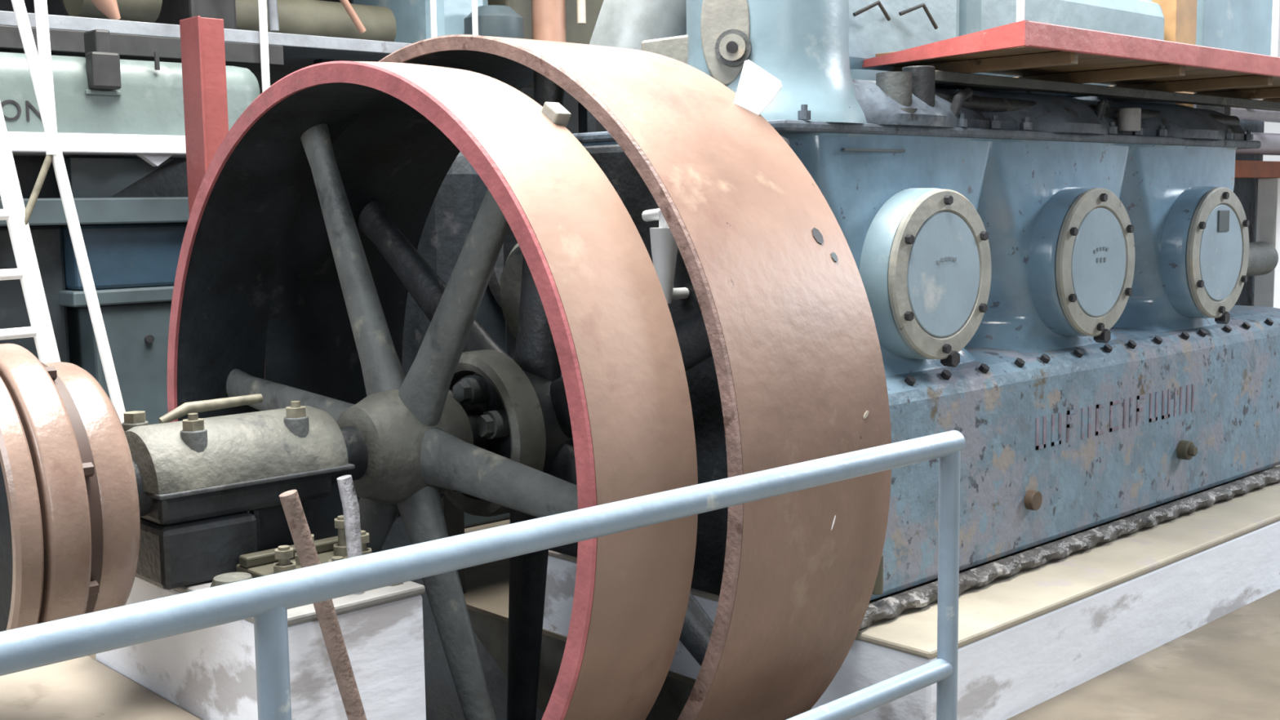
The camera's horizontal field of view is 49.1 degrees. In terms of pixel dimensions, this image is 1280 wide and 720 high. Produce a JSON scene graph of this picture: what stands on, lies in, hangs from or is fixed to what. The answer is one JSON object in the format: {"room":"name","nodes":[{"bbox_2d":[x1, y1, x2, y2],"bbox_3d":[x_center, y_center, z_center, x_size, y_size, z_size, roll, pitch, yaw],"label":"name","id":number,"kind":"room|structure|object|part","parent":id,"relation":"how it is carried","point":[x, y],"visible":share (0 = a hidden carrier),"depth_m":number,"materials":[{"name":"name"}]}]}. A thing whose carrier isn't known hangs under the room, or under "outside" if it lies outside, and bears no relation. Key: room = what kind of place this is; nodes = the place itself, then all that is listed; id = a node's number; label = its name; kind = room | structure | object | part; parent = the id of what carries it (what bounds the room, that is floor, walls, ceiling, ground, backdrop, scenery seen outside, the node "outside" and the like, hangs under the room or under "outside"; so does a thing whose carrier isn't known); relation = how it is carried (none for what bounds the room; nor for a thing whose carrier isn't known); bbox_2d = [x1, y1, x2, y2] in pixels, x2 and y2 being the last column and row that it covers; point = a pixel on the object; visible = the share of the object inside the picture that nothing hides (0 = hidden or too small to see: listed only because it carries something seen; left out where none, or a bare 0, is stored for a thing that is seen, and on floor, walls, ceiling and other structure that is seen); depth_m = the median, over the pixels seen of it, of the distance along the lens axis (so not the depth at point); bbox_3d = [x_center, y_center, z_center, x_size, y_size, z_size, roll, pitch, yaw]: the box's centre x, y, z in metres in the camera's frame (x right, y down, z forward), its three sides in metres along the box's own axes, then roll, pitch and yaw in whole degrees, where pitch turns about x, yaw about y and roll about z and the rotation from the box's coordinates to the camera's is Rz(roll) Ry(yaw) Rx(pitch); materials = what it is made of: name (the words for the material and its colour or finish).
{"room":"power station hall","nodes":[
{"label":"power station hall","id":0,"kind":"room"},
{"bbox_2d":[0,343,140,631],"bbox_3d":[-1.629,0.379,3.702,0.340,0.850,0.850,-7,9,-43],"label":"pulley","id":1,"kind":"object","parent":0,"point":[70,519],"visible":0.84,"depth_m":3.41,"materials":[{"name":"brown metal"}]},
{"bbox_3d":[-1.727,0.391,3.610,0.019,0.788,0.788,-7,9,-43],"label":"plate","id":2,"kind":"part","parent":1,"relation":"part of","materials":[{"name":"metal"}]},
{"bbox_2d":[0,0,607,133],"bbox_3d":[-2.970,-2.369,10.585,18.000,6.060,0.200,-7,9,-43],"label":"wall","id":3,"kind":"structure","parent":0,"point":[56,7],"depth_m":10.66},
{"bbox_2d":[88,518,1279,719],"bbox_3d":[0.175,1.611,5.539,21.000,0.790,18.000,-7,9,-43],"label":"floor","id":4,"kind":"structure","parent":0,"point":[1228,667],"depth_m":5.47,"materials":[{"name":"beige concrete"}]},
{"bbox_2d":[0,0,125,423],"bbox_3d":[-2.297,-0.189,5.080,1.206,2.966,0.077,-7,9,-43],"label":"ladder","id":5,"kind":"object","parent":4,"relation":"on","point":[17,217],"visible":0.52,"depth_m":5.10,"materials":[{"name":"white metal"}]},
{"bbox_2d":[0,655,201,719],"bbox_3d":[-4.110,1.217,4.126,3.915,0.425,5.100,-7,9,-43],"label":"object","id":6,"kind":"structure","parent":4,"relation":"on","point":[82,688],"depth_m":4.06,"materials":[{"name":"beige concrete"}]},
{"bbox_2d":[179,16,228,215],"bbox_3d":[-1.687,-0.058,5.607,0.122,2.560,0.160,-7,9,-43],"label":"post","id":7,"kind":"object","parent":4,"relation":"on","point":[202,38],"visible":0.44,"depth_m":5.46,"materials":[{"name":"red metal"}]},
{"bbox_2d":[121,393,355,589],"bbox_3d":[-1.190,0.362,4.116,0.625,0.479,0.344,-7,9,-43],"label":"housing","id":8,"kind":"object","parent":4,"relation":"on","point":[215,484],"visible":0.85,"depth_m":3.95,"materials":[{"name":"metal"}]},
{"bbox_2d":[0,29,510,528],"bbox_3d":[-2.648,-0.192,6.631,5.700,2.620,0.880,-7,9,-43],"label":"engine","id":9,"kind":"object","parent":4,"relation":"on","point":[121,131],"visible":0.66,"depth_m":6.42,"materials":[{"name":"metal"}]},
{"bbox_3d":[-2.655,-0.699,6.573,5.700,0.120,0.680,-7,9,-43],"label":"rail","id":10,"kind":"part","parent":9,"relation":"part of","materials":[{"name":"metal"}]},
{"bbox_3d":[-2.402,-1.195,6.263,0.160,0.020,0.027,-7,9,-43],"label":"clamp plate","id":11,"kind":"part","parent":9,"relation":"part of","materials":[{"name":"grey metal"}]},
{"bbox_3d":[-1.679,-0.425,7.549,3.000,0.070,0.650,-7,9,-43],"label":"rail","id":12,"kind":"part","parent":9,"relation":"part of","materials":[{"name":"metal"}]},
{"bbox_3d":[-1.684,-0.613,7.559,2.960,0.300,0.600,-7,9,-43],"label":"panel","id":13,"kind":"part","parent":9,"relation":"part of","materials":[{"name":"blue metal"}]},
{"bbox_2d":[95,572,426,719],"bbox_3d":[-1.161,0.966,4.174,0.480,0.835,1.165,-7,9,-43],"label":"plinth","id":14,"kind":"object","parent":4,"relation":"on","point":[210,673],"depth_m":3.80,"materials":[{"name":"white concrete"}]},
{"bbox_3d":[-1.110,0.611,3.817,0.120,0.050,0.120,-7,9,-43],"label":"round cap","id":15,"kind":"part","parent":14,"relation":"part of","materials":[{"name":"beige metal"}]},
{"bbox_2d":[235,536,347,577],"bbox_3d":[-0.940,0.579,3.969,0.320,0.075,0.250,-7,9,-43],"label":"base plate","id":16,"kind":"object","parent":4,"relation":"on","point":[258,564],"visible":0.32,"depth_m":3.94,"materials":[{"name":"grey metal"}]},
{"bbox_2d":[273,545,296,573],"bbox_3d":[-0.976,0.548,3.841,0.068,0.075,0.059,-7,9,-43],"label":"bolt","id":17,"kind":"object","parent":16,"relation":"on","point":[283,553],"visible":0.93,"depth_m":3.82,"materials":[{"name":"grey metal"}]},
{"bbox_2d":[294,533,314,564],"bbox_3d":[-0.944,0.530,3.952,0.068,0.085,0.059,-7,9,-43],"label":"bolt","id":18,"kind":"object","parent":16,"relation":"on","point":[297,561],"visible":0.1,"depth_m":3.93,"materials":[{"name":"grey metal"}]},
{"bbox_2d":[333,515,347,556],"bbox_3d":[-0.857,0.506,4.047,0.068,0.110,0.059,-7,9,-43],"label":"bolt","id":19,"kind":"object","parent":16,"relation":"on","point":[340,548],"visible":0.62,"depth_m":4.03,"materials":[{"name":"grey metal"}]},
{"bbox_2d":[360,530,371,555],"bbox_3d":[-0.795,0.527,3.983,0.068,0.080,0.059,-7,9,-43],"label":"bolt","id":20,"kind":"object","parent":16,"relation":"on","point":[364,535],"visible":0.32,"depth_m":3.97,"materials":[{"name":"grey metal"}]},
{"bbox_2d":[0,10,596,133],"bbox_3d":[-1.958,-0.442,8.284,9.000,2.725,1.400,-7,9,-43],"label":"walkway","id":21,"kind":"object","parent":4,"relation":"on","point":[288,53],"visible":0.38,"depth_m":7.11,"materials":[{"name":"metal"}]},
{"bbox_2d":[90,0,120,19],"bbox_3d":[-2.670,-1.860,6.635,0.391,0.483,0.160,-7,9,-43],"label":"funnel","id":22,"kind":"object","parent":21,"relation":"on","point":[109,8],"visible":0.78,"depth_m":6.72,"materials":[{"name":"metal"}]},
{"bbox_2d":[62,0,162,22],"bbox_3d":[-2.679,-1.867,7.110,0.400,0.280,0.280,-7,9,-43],"label":"tank","id":23,"kind":"object","parent":21,"relation":"on","point":[140,11],"visible":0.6,"depth_m":7.07,"materials":[{"name":"beige metal"}]},
{"bbox_3d":[-3.328,-1.414,5.952,4.000,0.100,0.050,-7,9,-43],"label":"kick plate","id":24,"kind":"part","parent":21,"relation":"part of","materials":[{"name":"grey metal"}]},
{"bbox_2d":[154,0,236,29],"bbox_3d":[-2.370,-2.029,7.421,0.260,0.635,0.450,-7,9,-43],"label":"control box","id":25,"kind":"object","parent":21,"relation":"on","point":[172,11],"visible":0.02,"depth_m":7.31,"materials":[{"name":"grey metal"}]},
{"bbox_2d":[257,0,270,93],"bbox_3d":[-1.936,-1.972,7.156,0.042,1.300,0.041,-7,9,-43],"label":"tube","id":26,"kind":"object","parent":21,"relation":"attached to","point":[262,4],"visible":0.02,"depth_m":7.18,"materials":[{"name":"paint"}]},
{"bbox_2d":[266,0,279,31],"bbox_3d":[-1.918,-1.975,7.268,0.070,0.522,0.048,-7,9,-43],"label":"conduit","id":27,"kind":"object","parent":21,"relation":"on","point":[273,12],"visible":1,"depth_m":7.28,"materials":[{"name":"silver metal"}]},
{"bbox_2d":[235,0,396,41],"bbox_3d":[-1.895,-1.909,7.920,1.050,0.260,0.260,-7,9,-43],"label":"pipe","id":28,"kind":"object","parent":21,"relation":"on","point":[304,17],"visible":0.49,"depth_m":7.87,"materials":[{"name":"beige metal"}]},
{"bbox_2d":[339,0,365,33],"bbox_3d":[-1.603,-1.941,7.640,0.232,0.303,0.038,-7,9,-43],"label":"lever","id":29,"kind":"object","parent":21,"relation":"on","point":[348,8],"visible":1,"depth_m":7.66,"materials":[{"name":"orange metal"}]},
{"bbox_2d":[351,0,488,43],"bbox_3d":[-1.394,-2.226,8.812,0.450,0.685,0.950,-7,9,-43],"label":"machine","id":30,"kind":"object","parent":21,"relation":"on","point":[412,17],"visible":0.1,"depth_m":8.46,"materials":[{"name":"metal"}]},
{"bbox_2d":[430,0,436,37],"bbox_3d":[-1.166,-2.065,7.878,0.034,1.300,0.033,-7,9,-43],"label":"tube","id":31,"kind":"object","parent":21,"relation":"attached to","point":[433,2],"visible":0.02,"depth_m":7.88,"materials":[{"name":"paint"}]},
{"bbox_2d":[471,0,478,35],"bbox_3d":[-0.955,-2.090,8.076,0.034,1.300,0.033,-7,9,-43],"label":"tube","id":32,"kind":"object","parent":21,"relation":"attached to","point":[474,2],"visible":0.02,"depth_m":8.07,"materials":[{"name":"paint"}]},
{"bbox_2d":[463,4,524,39],"bbox_3d":[-0.873,-1.982,8.398,0.360,0.280,0.360,-7,9,-43],"label":"motor","id":33,"kind":"object","parent":21,"relation":"on","point":[494,20],"visible":0.5,"depth_m":8.25,"materials":[{"name":"metal"}]},
{"bbox_2d":[488,0,603,44],"bbox_3d":[-0.272,-2.631,9.802,2.300,1.234,0.800,-7,9,-43],"label":"cabinet","id":34,"kind":"object","parent":21,"relation":"on","point":[575,33],"visible":0.02,"depth_m":9.13,"materials":[{"name":"beige metal"}]},
{"bbox_2d":[577,0,586,23],"bbox_3d":[-0.365,-2.534,8.549,0.056,0.940,0.056,-7,9,-43],"label":"pipe","id":35,"kind":"object","parent":34,"relation":"attached to","point":[581,4],"visible":1,"depth_m":8.57,"materials":[{"name":"white metal"}]},
{"bbox_2d":[531,0,566,42],"bbox_3d":[-0.567,-2.440,8.601,0.210,1.134,0.210,-7,9,-43],"label":"column","id":36,"kind":"structure","parent":21,"relation":"on","point":[548,16],"depth_m":8.55,"materials":[{"name":"metal"}]},
{"bbox_2d":[279,489,366,719],"bbox_3d":[-0.759,0.881,3.631,0.300,1.125,0.057,-3,7,-20],"label":"rod","id":37,"kind":"object","parent":4,"relation":"on","point":[308,556],"visible":0.93,"depth_m":3.58,"materials":[{"name":"brown metal"}]},
{"bbox_2d":[328,555,345,562],"bbox_3d":[-0.827,0.585,3.834,0.068,0.090,0.059,-7,9,-43],"label":"bolt","id":38,"kind":"object","parent":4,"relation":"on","point":[336,557],"visible":0.21,"depth_m":3.83,"materials":[{"name":"grey metal"}]},
{"bbox_2d":[337,475,364,594],"bbox_3d":[-0.783,0.473,3.786,0.058,0.324,0.052,-7,9,-43],"label":"rod","id":39,"kind":"object","parent":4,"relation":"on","point":[350,505],"visible":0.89,"depth_m":3.77,"materials":[{"name":"grey metal"}]},
{"bbox_2d":[401,151,506,593],"bbox_3d":[-0.420,0.004,7.032,1.750,2.080,0.990,-7,9,-43],"label":"housing","id":40,"kind":"object","parent":4,"relation":"on","point":[456,204],"visible":0.04,"depth_m":6.20,"materials":[{"name":"metal"}]},
{"bbox_3d":[-0.471,-0.279,7.051,1.750,1.520,0.850,-7,9,-43],"label":"casing","id":41,"kind":"part","parent":40,"relation":"part of","materials":[{"name":"grey metal"}]},
{"bbox_2d":[0,430,965,719],"bbox_3d":[-0.988,1.012,2.014,5.011,1.228,0.062,-7,9,-43],"label":"handrail","id":42,"kind":"object","parent":4,"relation":"on","point":[267,599],"visible":1,"depth_m":2.58,"materials":[{"name":"metal"}]},
{"bbox_3d":[-0.603,0.981,2.377,0.054,1.197,0.054,-7,9,-43],"label":"post","id":43,"kind":"part","parent":42,"relation":"part of","materials":[{"name":"metal"}]},
{"bbox_3d":[-1.003,1.029,2.002,4.970,0.054,0.054,-7,9,-43],"label":"rail","id":44,"kind":"part","parent":42,"relation":"part of","materials":[{"name":"blue metal"}]},
{"bbox_3d":[0.813,0.808,3.704,0.054,1.203,0.054,-7,9,-43],"label":"post","id":45,"kind":"part","parent":42,"relation":"part of","materials":[{"name":"metal"}]},
{"bbox_2d":[499,0,1279,629],"bbox_3d":[1.469,-0.671,6.412,4.330,2.809,1.636,-7,9,-43],"label":"engine","id":46,"kind":"object","parent":4,"relation":"on","point":[1054,282],"depth_m":5.63,"materials":[{"name":"metal"}]},
{"bbox_2d":[132,408,492,516],"bbox_3d":[-0.789,0.279,4.489,2.800,0.170,0.170,-7,9,-43],"label":"shaft","id":47,"kind":"object","parent":46,"relation":"attached to","point":[356,446],"visible":0.02,"depth_m":4.31,"materials":[{"name":"metal"}]},
{"bbox_2d":[167,61,697,719],"bbox_3d":[-0.783,0.278,4.494,0.424,2.412,2.412,-7,9,-43],"label":"pulley wheel","id":48,"kind":"object","parent":47,"relation":"attached to","point":[598,286],"visible":0.78,"depth_m":4.02,"materials":[{"name":"red paint"}]},
{"bbox_2d":[444,349,546,516],"bbox_3d":[-0.557,0.251,4.707,0.160,0.560,0.560,-7,9,-43],"label":"coupling","id":49,"kind":"object","parent":47,"relation":"attached to","point":[512,417],"visible":0.53,"depth_m":4.58,"materials":[{"name":"metal"}]},
{"bbox_3d":[-0.535,0.248,4.727,0.040,0.400,0.400,-7,9,-43],"label":"plate","id":50,"kind":"part","parent":49,"relation":"part of","materials":[{"name":"metal"}]},
{"bbox_2d":[264,34,891,719],"bbox_3d":[-0.391,0.231,4.862,0.657,2.618,2.618,-7,9,-43],"label":"flywheel","id":51,"kind":"object","parent":47,"relation":"attached to","point":[785,321],"visible":0.58,"depth_m":4.12,"materials":[{"name":"metal"}]},
{"bbox_2d":[733,59,782,115],"bbox_3d":[0.365,-0.840,4.371,0.158,0.191,0.034,-1,6,2],"label":"paper tag","id":52,"kind":"object","parent":51,"relation":"attached to","point":[757,88],"visible":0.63,"depth_m":4.36,"materials":[{"name":"white paper"}]},
{"bbox_2d":[589,0,686,50],"bbox_3d":[0.257,-1.539,5.559,0.977,0.959,0.496,-2,7,-9],"label":"exhaust elbow","id":53,"kind":"object","parent":46,"relation":"on","point":[621,24],"visible":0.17,"depth_m":5.36,"materials":[{"name":"silver metal"}]},
{"bbox_3d":[-0.021,0.007,5.191,0.080,1.600,1.480,-7,9,-43],"label":"plate","id":54,"kind":"part","parent":46,"relation":"part of","materials":[{"name":"metal"}]},
{"bbox_3d":[0.133,-1.013,5.116,0.100,0.320,0.270,-7,9,-43],"label":"pipe bracket","id":55,"kind":"part","parent":46,"relation":"part of","materials":[{"name":"grey metal"}]},
{"bbox_2d":[641,208,688,303],"bbox_3d":[0.107,-0.365,4.865,0.166,0.330,0.165,-3,7,-16],"label":"cup","id":56,"kind":"object","parent":46,"relation":"on","point":[669,266],"depth_m":4.81,"materials":[{"name":"white paint"}]},
{"bbox_2d":[875,71,917,113],"bbox_3d":[0.921,-0.954,5.075,0.170,0.170,0.170,-7,9,-43],"label":"outlet","id":57,"kind":"object","parent":46,"relation":"attached to","point":[898,91],"depth_m":5.02,"materials":[{"name":"grey metal"}]},
{"bbox_3d":[0.824,-1.577,5.833,1.000,0.860,0.600,-7,9,-43],"label":"casing","id":58,"kind":"part","parent":46,"relation":"part of","materials":[{"name":"blue metal"}]},
{"bbox_3d":[1.909,-1.551,6.894,1.880,0.540,0.560,-7,9,-43],"label":"casing","id":59,"kind":"part","parent":46,"relation":"part of","materials":[{"name":"red metal"}]},
{"bbox_2d":[862,0,1279,111],"bbox_3d":[2.938,-1.828,7.038,5.540,1.090,1.125,-7,9,-43],"label":"platform","id":60,"kind":"object","parent":46,"relation":"on","point":[1051,58],"visible":0.81,"depth_m":5.65,"materials":[{"name":"plywood"},{"name":"red paint"}]},
{"bbox_3d":[1.317,-1.617,4.818,0.028,0.965,0.028,-7,9,-43],"label":"railing post","id":61,"kind":"part","parent":60,"relation":"part of","materials":[{"name":"white metal"}]},
{"bbox_3d":[2.850,-1.801,6.255,0.028,0.965,0.028,-7,9,-43],"label":"railing post","id":62,"kind":"part","parent":60,"relation":"part of","materials":[{"name":"white metal"}]},
{"bbox_2d":[1151,0,1197,107],"bbox_3d":[2.872,-1.409,7.560,0.240,2.239,0.140,-7,9,-43],"label":"timber post","id":63,"kind":"object","parent":46,"relation":"on","point":[1180,15],"visible":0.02,"depth_m":7.43,"materials":[{"name":"wood"}]},
{"bbox_3d":[2.741,-0.653,6.575,0.110,0.100,0.009,-7,9,-43],"label":"name plate","id":64,"kind":"part","parent":46,"relation":"part of","materials":[{"name":"grey metal"}]},
{"bbox_2d":[1245,241,1278,276],"bbox_3d":[3.431,-0.575,8.134,0.850,0.340,0.340,-7,9,-43],"label":"shaft","id":65,"kind":"object","parent":46,"relation":"attached to","point":[1263,260],"visible":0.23,"depth_m":8.24,"materials":[{"name":"grey metal"}]},
{"bbox_2d":[542,464,1279,719],"bbox_3d":[3.356,1.025,8.276,8.545,1.050,2.045,-7,9,-43],"label":"concrete plinth","id":66,"kind":"object","parent":4,"relation":"on","point":[1028,637],"visible":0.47,"depth_m":5.39,"materials":[{"name":"white concrete"}]},
{"bbox_2d":[1147,0,1272,306],"bbox_3d":[3.385,-1.043,8.527,1.000,2.999,0.500,-7,9,-43],"label":"upper cabinet","id":67,"kind":"object","parent":4,"relation":"on","point":[1239,25],"visible":0.02,"depth_m":8.34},
{"bbox_2d":[1196,104,1279,308],"bbox_3d":[3.661,-0.533,8.356,1.320,2.020,0.160,-7,9,-43],"label":"rack","id":68,"kind":"object","parent":4,"relation":"on","point":[1267,286],"visible":0.27,"depth_m":8.39,"materials":[{"name":"white metal"}]},
{"bbox_2d":[1262,2,1279,161],"bbox_3d":[8.500,-2.564,10.948,0.200,6.060,15.000,-7,9,-43],"label":"wall","id":69,"kind":"structure","parent":0,"point":[1269,127],"depth_m":13.44,"materials":[{"name":"white paint"}]}
]}

